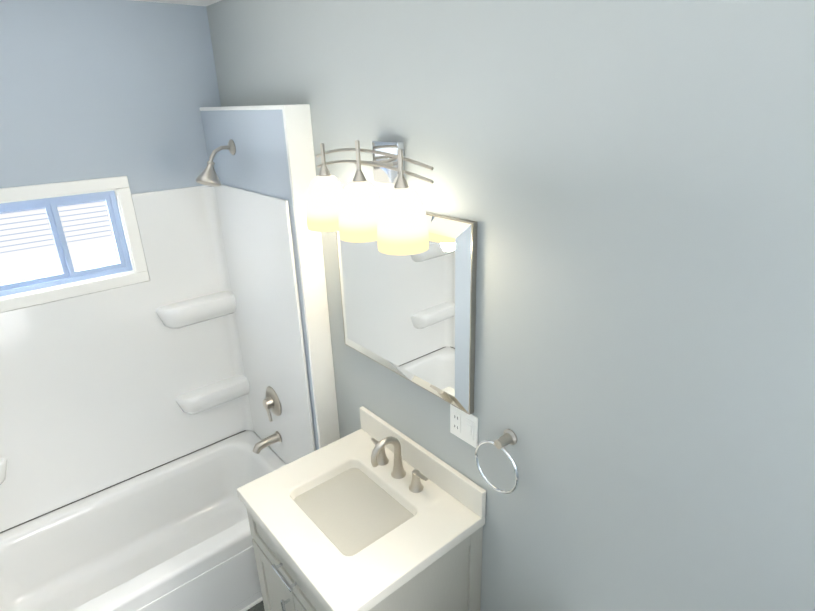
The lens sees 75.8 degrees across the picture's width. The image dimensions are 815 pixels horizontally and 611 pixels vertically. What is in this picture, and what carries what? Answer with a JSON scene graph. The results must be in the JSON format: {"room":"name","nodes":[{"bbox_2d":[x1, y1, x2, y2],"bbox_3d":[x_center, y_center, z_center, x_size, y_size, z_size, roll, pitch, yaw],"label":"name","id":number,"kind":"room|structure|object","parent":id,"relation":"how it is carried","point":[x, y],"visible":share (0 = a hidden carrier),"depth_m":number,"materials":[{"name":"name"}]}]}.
{"room":"bathroom","nodes":[
{"label":"bathroom","id":0,"kind":"room"},
{"bbox_2d":[0,0,220,193],"bbox_3d":[-1.483,0.048,2.361,1.560,2.550,0.100,-18,27,-36],"label":"wall","id":1,"kind":"structure","parent":0,"point":[92,89],"depth_m":2.16,"materials":[{"name":"paint"}]},
{"bbox_2d":[0,176,149,312],"bbox_3d":[-1.482,-0.267,2.202,0.645,0.481,0.072,-18,27,-36],"label":"window","id":2,"kind":"structure","parent":1,"relation":"in","point":[62,240],"depth_m":2.24,"materials":[{"name":"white plastic"}]},
{"bbox_2d":[133,0,220,5],"bbox_3d":[-0.560,-0.793,0.802,1.760,0.100,3.090,-18,27,-36],"label":"ceiling","id":3,"kind":"structure","parent":0,"point":[198,2],"depth_m":2.21,"materials":[{"name":"paint"}]},
{"bbox_2d":[247,601,264,610],"bbox_3d":[-0.483,1.673,1.769,1.760,0.100,3.090,-18,27,-36],"label":"floor","id":4,"kind":"structure","parent":0,"point":[259,606],"depth_m":2.39,"materials":[{"name":"tile"}]},
{"bbox_2d":[0,430,286,610],"bbox_3d":[-1.209,1.176,2.409,1.457,0.400,0.770,-18,27,-36],"label":"bathtub","id":5,"kind":"object","parent":4,"relation":"on","point":[174,535],"visible":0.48,"depth_m":2.47,"materials":[{"name":"ceramic"}]},
{"bbox_2d":[0,184,315,532],"bbox_3d":[-1.234,0.334,2.078,1.457,1.410,0.774,-18,27,-36],"label":"shower surround","id":6,"kind":"object","parent":5,"relation":"on","point":[194,343],"visible":0.9,"depth_m":2.46,"materials":[{"name":"plastic"}]},
{"bbox_2d":[253,431,281,453],"bbox_3d":[-0.716,0.696,2.648,0.145,0.070,0.060,-18,27,-36],"label":"tub spout","id":7,"kind":"object","parent":6,"relation":"attached to","point":[259,446],"visible":0.98,"depth_m":2.63,"materials":[{"name":"silver metal"}]},
{"bbox_2d":[263,386,280,421],"bbox_3d":[-0.689,0.485,2.596,0.057,0.156,0.156,-18,27,-36],"label":"tub valve","id":8,"kind":"object","parent":6,"relation":"attached to","point":[271,401],"visible":1,"depth_m":2.58,"materials":[{"name":"silver metal"}]},
{"bbox_2d":[236,406,485,610],"bbox_3d":[-0.173,0.991,1.902,0.576,1.054,0.675,-18,27,-36],"label":"bathroom vanity","id":9,"kind":"object","parent":4,"relation":"on","point":[375,513],"visible":1,"depth_m":1.73,"materials":[{"name":"white stone"}]},
{"bbox_2d":[370,436,428,492],"bbox_3d":[-0.069,0.540,1.845,0.142,0.179,0.312,-18,27,-36],"label":"faucet","id":10,"kind":"object","parent":9,"relation":"on","point":[391,472],"depth_m":1.86,"materials":[{"name":"silver metal"}]},
{"bbox_2d":[200,104,339,449],"bbox_3d":[-0.623,0.176,2.535,0.104,2.135,0.823,-18,27,-36],"label":"wall","id":11,"kind":"structure","parent":0,"point":[273,156],"depth_m":2.10,"materials":[{"name":"paint"}]},
{"bbox_2d":[196,139,235,186],"bbox_3d":[-0.803,-0.593,2.196,0.187,0.184,0.118,-18,27,-36],"label":"shower head","id":12,"kind":"object","parent":11,"relation":"attached to","point":[207,176],"visible":0.98,"depth_m":2.17},
{"bbox_2d":[206,0,814,610],"bbox_3d":[0.114,0.227,1.776,0.100,2.550,3.090,-18,27,-36],"label":"wall","id":13,"kind":"structure","parent":0,"point":[628,186],"depth_m":1.17,"materials":[{"name":"paint"}]},
{"bbox_2d":[306,140,433,254],"bbox_3d":[-0.121,-0.351,1.578,0.198,0.284,0.572,-18,27,-36],"label":"sconce","id":14,"kind":"object","parent":13,"relation":"attached to","point":[357,209],"visible":1,"depth_m":1.53,"materials":[{"name":"white glass"}]},
{"bbox_2d":[336,212,476,414],"bbox_3d":[-0.038,-0.032,1.744,0.035,0.595,0.685,-18,27,-36],"label":"mirror","id":15,"kind":"object","parent":13,"relation":"attached to","point":[412,318],"visible":0.77,"depth_m":1.64,"materials":[{"name":"silver mirror"}]},
{"bbox_2d":[450,404,477,447],"bbox_3d":[0.177,0.382,1.666,0.012,0.115,0.120,-18,27,-36],"label":"electrical outlet plate","id":16,"kind":"object","parent":13,"relation":"attached to","point":[463,426],"visible":0.96,"depth_m":1.66,"materials":[{"name":"white plastic"}]},
{"bbox_2d":[475,429,518,493],"bbox_3d":[0.271,0.453,1.536,0.058,0.196,0.165,-18,27,-36],"label":"towel ring","id":17,"kind":"object","parent":13,"relation":"attached to","point":[508,436],"visible":1,"depth_m":1.50,"materials":[{"name":"silver metal"}]}
]}

